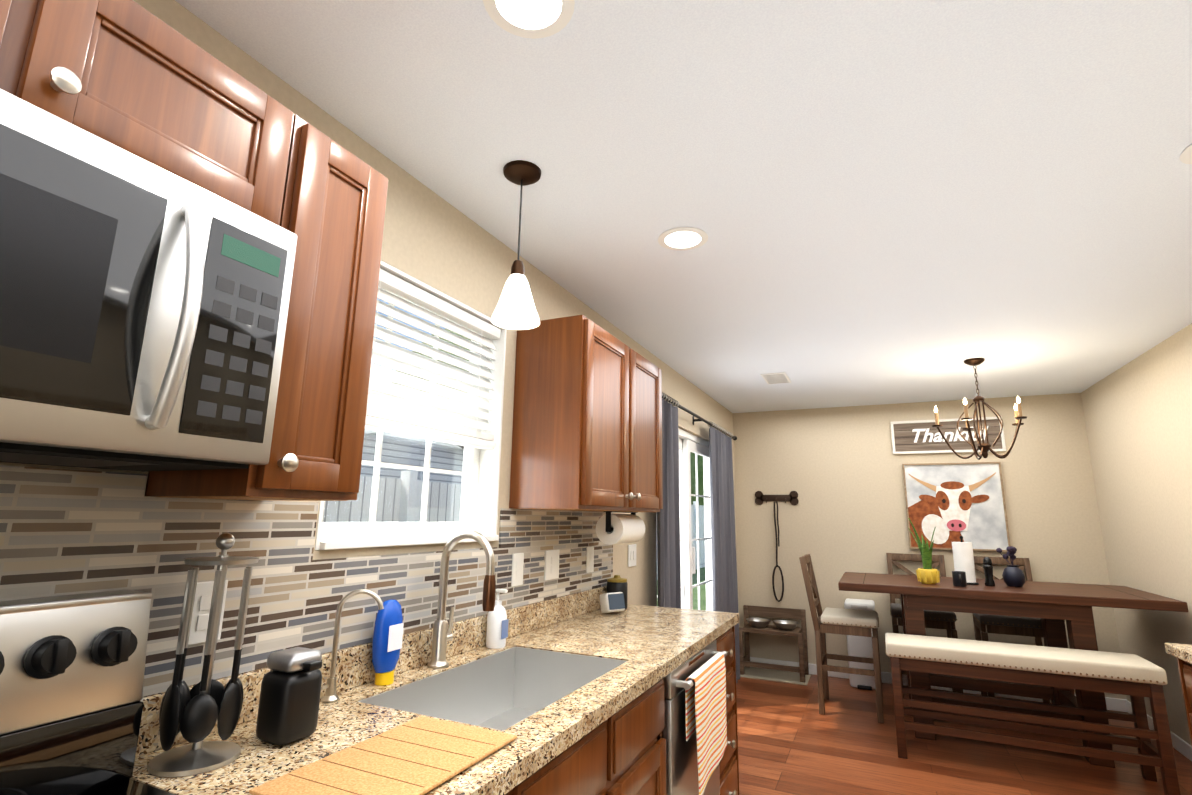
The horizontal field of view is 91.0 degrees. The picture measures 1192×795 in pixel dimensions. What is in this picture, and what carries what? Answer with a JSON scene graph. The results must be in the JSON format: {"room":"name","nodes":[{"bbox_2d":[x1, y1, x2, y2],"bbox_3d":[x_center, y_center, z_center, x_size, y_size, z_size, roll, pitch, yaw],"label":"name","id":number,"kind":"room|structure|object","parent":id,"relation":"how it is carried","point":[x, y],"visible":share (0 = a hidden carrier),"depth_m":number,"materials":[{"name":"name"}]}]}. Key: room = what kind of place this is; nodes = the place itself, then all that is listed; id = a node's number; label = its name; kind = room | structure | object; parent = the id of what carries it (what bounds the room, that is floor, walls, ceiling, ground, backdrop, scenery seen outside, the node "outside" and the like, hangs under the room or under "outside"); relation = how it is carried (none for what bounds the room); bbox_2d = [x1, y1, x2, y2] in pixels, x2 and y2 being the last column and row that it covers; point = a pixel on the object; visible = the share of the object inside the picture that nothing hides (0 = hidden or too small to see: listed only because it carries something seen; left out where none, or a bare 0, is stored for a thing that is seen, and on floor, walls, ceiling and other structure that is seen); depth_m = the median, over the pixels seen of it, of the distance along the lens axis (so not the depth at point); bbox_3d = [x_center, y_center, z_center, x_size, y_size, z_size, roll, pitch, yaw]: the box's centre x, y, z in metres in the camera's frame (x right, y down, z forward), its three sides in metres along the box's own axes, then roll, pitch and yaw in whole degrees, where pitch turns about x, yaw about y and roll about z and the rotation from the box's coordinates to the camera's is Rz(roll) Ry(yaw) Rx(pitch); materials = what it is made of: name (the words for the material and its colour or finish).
{"room":"kitchen","nodes":[
{"label":"kitchen","id":0,"kind":"room"},
{"bbox_2d":[0,0,738,612],"bbox_3d":[-0.653,0.501,1.741,0.160,2.440,9.900,-4,-13,25],"label":"wall","id":1,"kind":"structure","parent":0,"point":[438,242],"depth_m":2.05,"materials":[{"name":"beige paint"}]},
{"bbox_2d":[0,0,119,132],"bbox_3d":[-0.957,-0.520,0.686,0.318,0.268,0.464,-4,-13,25],"label":"upper cabinet","id":2,"kind":"object","parent":1,"relation":"attached to","point":[53,53],"depth_m":0.79,"materials":[{"name":"brown wood"}]},
{"bbox_2d":[92,0,311,235],"bbox_3d":[-0.818,-0.459,0.974,0.318,0.268,0.464,-4,-13,25],"label":"upper cabinet","id":3,"kind":"object","parent":1,"relation":"attached to","point":[134,78],"depth_m":0.96,"materials":[{"name":"brown wood"}]},
{"bbox_2d":[0,89,296,471],"bbox_3d":[-0.846,-0.150,0.740,0.420,0.424,0.778,-4,-13,25],"label":"microwave","id":4,"kind":"object","parent":3,"relation":"attached to","point":[144,305],"visible":1,"depth_m":0.81,"materials":[{"name":"silver plastic"}]},
{"bbox_2d":[145,126,387,500],"bbox_3d":[-0.670,-0.162,1.244,0.318,0.740,0.242,-4,-13,25],"label":"upper cabinet","id":5,"kind":"object","parent":1,"relation":"attached to","point":[316,451],"depth_m":1.16,"materials":[{"name":"brown wood"}]},
{"bbox_2d":[0,465,612,696],"bbox_3d":[-0.831,0.430,1.153,0.018,0.541,4.320,-4,-13,25],"label":"backsplash","id":6,"kind":"structure","parent":1,"relation":"attached to","point":[66,532],"depth_m":1.28,"materials":[{"name":"multicoloured tile"}]},
{"bbox_2d":[315,261,506,549],"bbox_3d":[-0.591,0.054,1.924,0.178,0.827,0.787,-4,-13,25],"label":"kitchen window","id":7,"kind":"structure","parent":1,"relation":"in","point":[480,474],"depth_m":2.01,"materials":[{"name":"white"}]},
{"bbox_2d":[365,268,500,449],"bbox_3d":[-0.562,-0.105,1.944,0.056,0.475,0.747,-4,-13,25],"label":"window blinds","id":8,"kind":"object","parent":7,"relation":"attached to","point":[396,291],"visible":0.67,"depth_m":1.94,"materials":[{"name":"white plastic"}]},
{"bbox_2d":[509,315,662,511],"bbox_3d":[0.007,0.134,2.653,0.318,0.740,0.900,-4,-13,25],"label":"upper cabinet","id":9,"kind":"object","parent":1,"relation":"attached to","point":[587,431],"depth_m":2.30,"materials":[{"name":"brown wood"}]},
{"bbox_2d":[596,511,644,544],"bbox_3d":[0.120,0.615,2.769,0.136,0.148,0.320,-4,-13,25],"label":"paper towel","id":10,"kind":"object","parent":9,"relation":"attached to","point":[611,529],"visible":1,"depth_m":2.66,"materials":[{"name":"white paper"}]},
{"bbox_2d":[628,544,635,566],"bbox_3d":[0.208,0.896,3.322,0.010,0.120,0.120,-4,-13,25],"label":"switch plate","id":11,"kind":"object","parent":1,"relation":"attached to","point":[631,555],"visible":1,"depth_m":3.31,"materials":[{"name":"white plastic"}]},
{"bbox_2d":[657,428,712,610],"bbox_3d":[0.691,1.287,4.510,0.115,2.037,1.796,-4,-13,25],"label":"door frame","id":12,"kind":"structure","parent":1,"relation":"attached to","point":[692,443],"depth_m":4.65,"materials":[{"name":"white"}]},
{"bbox_2d":[662,394,736,439],"bbox_3d":[0.819,0.179,4.647,0.105,0.070,2.384,-4,-13,25],"label":"curtain rod","id":13,"kind":"object","parent":1,"relation":"attached to","point":[699,418],"visible":0.5,"depth_m":4.51,"materials":[{"name":"black metal"}]},
{"bbox_2d":[657,392,680,607],"bbox_3d":[0.453,1.030,3.638,0.080,2.130,0.426,-4,-13,25],"label":"curtain","id":14,"kind":"object","parent":13,"relation":"hanging from","point":[668,556],"visible":0.62,"depth_m":3.68,"materials":[{"name":"grey fabric"}]},
{"bbox_2d":[708,421,739,682],"bbox_3d":[1.087,1.307,4.958,0.080,2.130,0.806,-4,-13,25],"label":"curtain","id":15,"kind":"object","parent":13,"relation":"hanging from","point":[724,574],"visible":0.75,"depth_m":4.92,"materials":[{"name":"grey fabric"}]},
{"bbox_2d":[175,0,1191,412],"bbox_3d":[0.742,-0.851,1.355,3.480,0.100,9.900,-4,-13,25],"label":"ceiling","id":16,"kind":"structure","parent":0,"point":[879,202],"depth_m":1.79,"materials":[{"name":"white paint"}]},
{"bbox_2d":[491,160,540,329],"bbox_3d":[-0.237,-0.470,1.802,0.148,0.499,0.148,-4,-13,25],"label":"pendant light","id":17,"kind":"object","parent":16,"relation":"hanging from","point":[515,309],"visible":1,"depth_m":1.78,"materials":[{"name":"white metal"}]},
{"bbox_2d":[483,0,574,38],"bbox_3d":[-0.142,-0.835,1.234,0.194,0.006,0.194,-4,-13,25],"label":"recessed light","id":18,"kind":"object","parent":16,"relation":"in","point":[533,19],"visible":1,"depth_m":1.27,"materials":[{"name":"white"}]},
{"bbox_2d":[658,227,707,250],"bbox_3d":[0.338,-0.616,2.279,0.194,0.006,0.194,-4,-13,25],"label":"recessed light","id":19,"kind":"object","parent":16,"relation":"in","point":[683,238],"visible":1,"depth_m":2.27,"materials":[{"name":"white"}]},
{"bbox_2d":[760,372,790,383],"bbox_3d":[1.388,-0.146,4.510,0.180,0.010,0.340,-4,-13,25],"label":"ceiling vent","id":20,"kind":"object","parent":16,"relation":"in","point":[775,378],"visible":1,"depth_m":4.49,"materials":[{"name":"white"}]},
{"bbox_2d":[932,358,1026,459],"bbox_3d":[2.520,0.075,3.874,0.535,0.659,0.540,-4,-13,25],"label":"chandelier","id":21,"kind":"object","parent":16,"relation":"hanging from","point":[984,448],"visible":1,"depth_m":3.83,"materials":[{"name":"brown metal"}]},
{"bbox_2d":[1180,144,1191,163],"bbox_3d":[1.789,-0.718,1.659,0.194,0.006,0.194,-4,-13,25],"label":"recessed light","id":22,"kind":"object","parent":16,"relation":"in","point":[1186,156],"visible":1,"depth_m":1.71,"materials":[{"name":"white"}]},
{"bbox_2d":[733,393,1126,698],"bbox_3d":[2.735,1.273,5.292,3.480,2.440,0.160,-4,-13,25],"label":"wall","id":23,"kind":"structure","parent":0,"point":[839,470],"depth_m":5.36,"materials":[{"name":"beige paint"}]},
{"bbox_2d":[755,491,798,504],"bbox_3d":[1.753,0.979,5.703,0.409,0.140,0.054,-4,-13,25],"label":"hanger","id":24,"kind":"object","parent":23,"relation":"attached to","point":[792,496],"visible":0.94,"depth_m":5.71,"materials":[{"name":"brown metal"}]},
{"bbox_2d":[772,502,783,601],"bbox_3d":[1.721,1.463,5.581,0.106,0.929,0.031,-4,-13,25],"label":"leash","id":25,"kind":"object","parent":24,"relation":"hanging from","point":[777,544],"visible":1,"depth_m":5.56,"materials":[{"name":"fabric"}]},
{"bbox_2d":[750,657,1125,711],"bbox_3d":[2.678,2.407,4.978,2.876,0.089,0.020,-4,-13,25],"label":"baseboard","id":26,"kind":"structure","parent":23,"relation":"attached to","point":[1114,704],"depth_m":5.00,"materials":[{"name":"white"}]},
{"bbox_2d":[890,416,1005,453],"bbox_3d":[3.106,0.342,5.200,0.860,0.300,0.030,-4,-13,25],"label":"sign","id":27,"kind":"object","parent":23,"relation":"attached to","point":[918,437],"visible":0.88,"depth_m":5.21,"materials":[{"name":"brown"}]},
{"bbox_2d":[902,462,1010,551],"bbox_3d":[3.102,0.939,5.071,0.740,0.740,0.040,-4,-13,25],"label":"framed picture","id":28,"kind":"object","parent":23,"relation":"attached to","point":[952,502],"visible":0.96,"depth_m":5.05},
{"bbox_2d":[736,667,1191,794],"bbox_3d":[2.131,2.240,3.827,3.480,0.066,3.190,-4,-13,25],"label":"floor","id":29,"kind":"structure","parent":0,"point":[792,740],"depth_m":3.47,"materials":[{"name":"laminate"}]},
{"bbox_2d":[739,605,810,684],"bbox_3d":[1.593,2.214,5.293,0.600,0.559,0.380,-4,-13,25],"label":"pet feeder","id":30,"kind":"object","parent":29,"relation":"on","point":[802,676],"visible":0.96,"depth_m":5.29,"materials":[{"name":"brown wood"}]},
{"bbox_2d":[799,554,883,723],"bbox_3d":[1.869,1.773,4.446,0.518,1.095,0.463,-4,-13,25],"label":"chair","id":31,"kind":"object","parent":29,"relation":"on","point":[853,622],"visible":1,"depth_m":4.29,"materials":[{"name":"brown wood"}]},
{"bbox_2d":[844,598,874,689],"bbox_3d":[2.291,2.110,5.041,0.238,0.684,0.309,-4,-13,25],"label":"trash can","id":32,"kind":"object","parent":29,"relation":"on","point":[859,646],"visible":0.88,"depth_m":4.93,"materials":[{"name":"white plastic"}]},
{"bbox_2d":[886,553,962,697],"bbox_3d":[2.668,1.855,4.787,0.462,1.095,0.519,-4,-13,25],"label":"chair","id":33,"kind":"object","parent":29,"relation":"on","point":[946,620],"visible":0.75,"depth_m":4.69,"materials":[{"name":"brown wood"}]},
{"bbox_2d":[972,556,1049,703],"bbox_3d":[3.211,1.813,4.535,0.462,1.095,0.519,-4,-13,25],"label":"chair","id":34,"kind":"object","parent":29,"relation":"on","point":[1015,625],"visible":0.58,"depth_m":4.40,"materials":[{"name":"brown wood"}]},
{"bbox_2d":[838,572,1187,767],"bbox_3d":[2.706,1.774,4.015,1.830,0.949,0.940,-4,-13,25],"label":"dining table","id":35,"kind":"object","parent":29,"relation":"on","point":[1053,606],"visible":0.6,"depth_m":3.78,"materials":[{"name":"brown wood"}]},
{"bbox_2d":[908,518,939,583],"bbox_3d":[2.312,1.078,4.129,0.172,0.446,0.209,-4,-13,25],"label":"snake plant","id":36,"kind":"object","parent":35,"relation":"on","point":[927,573],"visible":1,"depth_m":4.07,"materials":[{"name":"green plant"}]},
{"bbox_2d":[952,571,966,586],"bbox_3d":[2.443,1.220,3.934,0.080,0.095,0.113,-4,-13,25],"label":"mug","id":37,"kind":"object","parent":35,"relation":"on","point":[959,578],"visible":1,"depth_m":3.92,"materials":[{"name":"grey ceramic"}]},
{"bbox_2d":[952,536,978,584],"bbox_3d":[2.600,1.146,4.142,0.150,0.327,0.148,-4,-13,25],"label":"paper towel roll","id":38,"kind":"object","parent":35,"relation":"on","point":[963,557],"visible":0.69,"depth_m":4.10,"materials":[{"name":"white paper"}]},
{"bbox_2d":[983,557,994,585],"bbox_3d":[2.683,1.188,4.003,0.060,0.192,0.060,-4,-13,25],"label":"pepper mill","id":39,"kind":"object","parent":35,"relation":"on","point":[988,569],"visible":1,"depth_m":3.98,"materials":[{"name":"black"}]},
{"bbox_2d":[996,546,1024,586],"bbox_3d":[2.836,1.153,4.004,0.148,0.267,0.130,-4,-13,25],"label":"decorative vase","id":40,"kind":"object","parent":35,"relation":"on","point":[1013,575],"visible":1,"depth_m":3.97,"materials":[{"name":"black ceramic"}]},
{"bbox_2d":[885,633,1180,794],"bbox_3d":[2.438,1.804,3.414,1.316,0.644,0.392,-4,-13,25],"label":"bench","id":41,"kind":"object","parent":29,"relation":"on","point":[1137,678],"visible":1,"depth_m":3.32,"materials":[{"name":"brown wood"}]},
{"bbox_2d":[1081,323,1191,745],"bbox_3d":[2.097,0.286,0.465,0.160,2.440,9.900,-4,-13,25],"label":"wall","id":42,"kind":"structure","parent":0,"point":[1138,415],"depth_m":3.78,"materials":[{"name":"beige paint"}]},
{"bbox_2d":[1124,699,1191,760],"bbox_3d":[3.365,2.041,3.112,0.014,0.089,2.800,-4,-13,25],"label":"baseboard","id":43,"kind":"structure","parent":42,"relation":"attached to","point":[1181,746],"depth_m":3.64,"materials":[{"name":"white"}]},
{"bbox_3d":[0.028,1.324,-0.548,3.480,0.060,6.730,-4,-13,25],"label":"floor","id":44,"kind":"structure","parent":0,"visible":0},
{"bbox_2d":[0,590,174,794],"bbox_3d":[-0.723,0.859,0.469,0.701,1.230,0.778,-4,-13,25],"label":"range","id":45,"kind":"object","parent":44,"relation":"on","point":[72,669],"visible":1,"depth_m":0.92,"materials":[{"name":"silver metal"}]},
{"bbox_2d":[505,762,548,794],"bbox_3d":[-0.505,1.146,1.010,0.628,0.888,0.458,-4,-13,25],"label":"base cabinet","id":46,"kind":"object","parent":44,"relation":"on","point":[537,783],"depth_m":1.16,"materials":[{"name":"brown wood"}]},
{"bbox_2d":[130,586,739,794],"bbox_3d":[-0.538,0.619,1.006,0.646,0.139,4.380,-4,-13,25],"label":"countertop","id":47,"kind":"structure","parent":46,"relation":"on","point":[651,645],"depth_m":1.46,"materials":[{"name":"stone"}]},
{"bbox_2d":[147,533,258,776],"bbox_3d":[-0.723,0.460,1.100,0.141,0.401,0.140,-4,-13,25],"label":"utensil caddy","id":48,"kind":"object","parent":47,"relation":"on","point":[194,712],"visible":1,"depth_m":1.06,"materials":[{"name":"silver metal"}]},
{"bbox_2d":[256,647,321,744],"bbox_3d":[-0.608,0.599,1.180,0.110,0.165,0.090,-4,-13,25],"label":"canister","id":49,"kind":"object","parent":47,"relation":"on","point":[289,702],"visible":1,"depth_m":1.15,"materials":[{"name":"black plastic"}]},
{"bbox_2d":[321,589,383,702],"bbox_3d":[-0.602,0.605,1.441,0.102,0.256,0.100,-4,-13,25],"label":"filter faucet","id":50,"kind":"object","parent":47,"relation":"on","point":[330,686],"visible":0.92,"depth_m":1.43,"materials":[{"name":"silver metal"}]},
{"bbox_2d":[249,716,516,794],"bbox_3d":[-0.356,0.657,1.058,0.250,0.010,0.400,-4,-13,25],"label":"cutting board","id":51,"kind":"object","parent":47,"relation":"on","point":[421,755],"visible":1,"depth_m":1.04,"materials":[{"name":"beige wood"}]},
{"bbox_2d":[372,599,403,685],"bbox_3d":[-0.563,0.657,1.581,0.057,0.212,0.091,-4,-13,25],"label":"dish soap bottle","id":52,"kind":"object","parent":47,"relation":"on","point":[387,637],"visible":1,"depth_m":1.55,"materials":[{"name":"blue plastic"}]},
{"bbox_2d":[428,530,495,668],"bbox_3d":[-0.388,0.602,1.764,0.219,0.398,0.092,-4,-13,25],"label":"kitchen faucet","id":53,"kind":"object","parent":47,"relation":"on","point":[442,634],"visible":1,"depth_m":1.75,"materials":[{"name":"silver metal"}]},
{"bbox_2d":[358,647,626,730],"bbox_3d":[-0.240,0.882,1.615,0.427,0.196,0.707,-4,-13,25],"label":"sink","id":54,"kind":"object","parent":47,"relation":"in","point":[505,689],"visible":0.27,"depth_m":1.89,"materials":[{"name":"silver metal"}]},
{"bbox_2d":[486,589,508,648],"bbox_3d":[-0.342,0.762,2.028,0.069,0.190,0.068,-4,-13,25],"label":"soap pump","id":55,"kind":"object","parent":47,"relation":"on","point":[497,629],"visible":0.9,"depth_m":2.00,"materials":[{"name":"white plastic"}]},
{"bbox_2d":[600,592,624,612],"bbox_3d":[0.076,0.957,2.735,0.104,0.092,0.078,9,-14,-36],"label":"smart display","id":56,"kind":"object","parent":47,"relation":"on","point":[612,602],"visible":1,"depth_m":2.71,"materials":[{"name":"white plastic"}]},
{"bbox_2d":[607,575,627,608],"bbox_3d":[0.105,0.965,2.917,0.104,0.158,0.103,-4,-13,25],"label":"canister","id":57,"kind":"object","parent":47,"relation":"on","point":[617,583],"visible":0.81,"depth_m":2.88,"materials":[{"name":"black plastic"}]},
{"bbox_2d":[573,626,739,794],"bbox_3d":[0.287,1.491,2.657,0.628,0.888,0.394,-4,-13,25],"label":"base cabinet","id":58,"kind":"object","parent":44,"relation":"on","point":[622,751],"depth_m":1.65,"materials":[{"name":"brown wood"}]},
{"bbox_2d":[662,640,726,794],"bbox_3d":[0.112,1.396,2.190,0.661,0.885,0.606,-4,-13,25],"label":"dishwasher","id":59,"kind":"object","parent":44,"relation":"on","point":[681,766],"visible":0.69,"depth_m":1.94,"materials":[{"name":"silver metal"}]},
{"bbox_2d":[685,653,726,794],"bbox_3d":[0.401,1.140,2.086,0.045,0.357,0.405,-4,-13,25],"label":"striped towel","id":60,"kind":"object","parent":59,"relation":"hanging from","point":[705,706],"visible":0.98,"depth_m":2.02,"materials":[{"name":"orange fabric"}]},
{"bbox_2d":[1177,658,1191,744],"bbox_3d":[2.363,1.346,1.776,0.608,0.888,0.541,-4,-13,25],"label":"base cabinet","id":61,"kind":"object","parent":44,"relation":"on","point":[1185,670],"visible":0.96,"depth_m":2.14,"materials":[{"name":"brown wood"}]},
{"bbox_2d":[1165,643,1191,663],"bbox_3d":[1.898,0.640,0.918,0.628,0.139,2.775,-4,-13,25],"label":"countertop","id":62,"kind":"structure","parent":61,"relation":"on","point":[1183,652],"depth_m":2.18,"materials":[{"name":"stone"}]},
{"label":"outside","id":63,"kind":"structure","parent":0,"visible":0},
{"bbox_2d":[657,567,705,609],"bbox_3d":[-14.571,4.590,16.435,37.935,0.140,70.000,-4,-13,25],"label":"ground","id":64,"kind":"structure","parent":63,"point":[695,596],"depth_m":11.93,"materials":[{"name":"green plant"}]},
{"bbox_2d":[360,428,463,484],"bbox_3d":[-5.669,2.051,11.974,6.550,3.505,8.680,-4,-13,25],"label":"house","id":65,"kind":"structure","parent":64,"relation":"on","point":[407,450],"depth_m":10.36,"materials":[{"name":"white"}]},
{"bbox_2d":[322,470,704,579],"bbox_3d":[2.473,3.843,16.272,0.220,1.950,46.060,-4,-13,25],"label":"fence","id":66,"kind":"object","parent":64,"relation":"on","point":[395,498],"depth_m":6.63,"materials":[{"name":"white"}]},
{"bbox_2d":[395,329,703,504],"bbox_3d":[3.780,5.321,38.788,10.027,8.024,48.500,-4,-13,25],"label":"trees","id":67,"kind":"object","parent":64,"relation":"on","point":[701,486],"depth_m":33.35,"materials":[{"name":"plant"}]}
]}

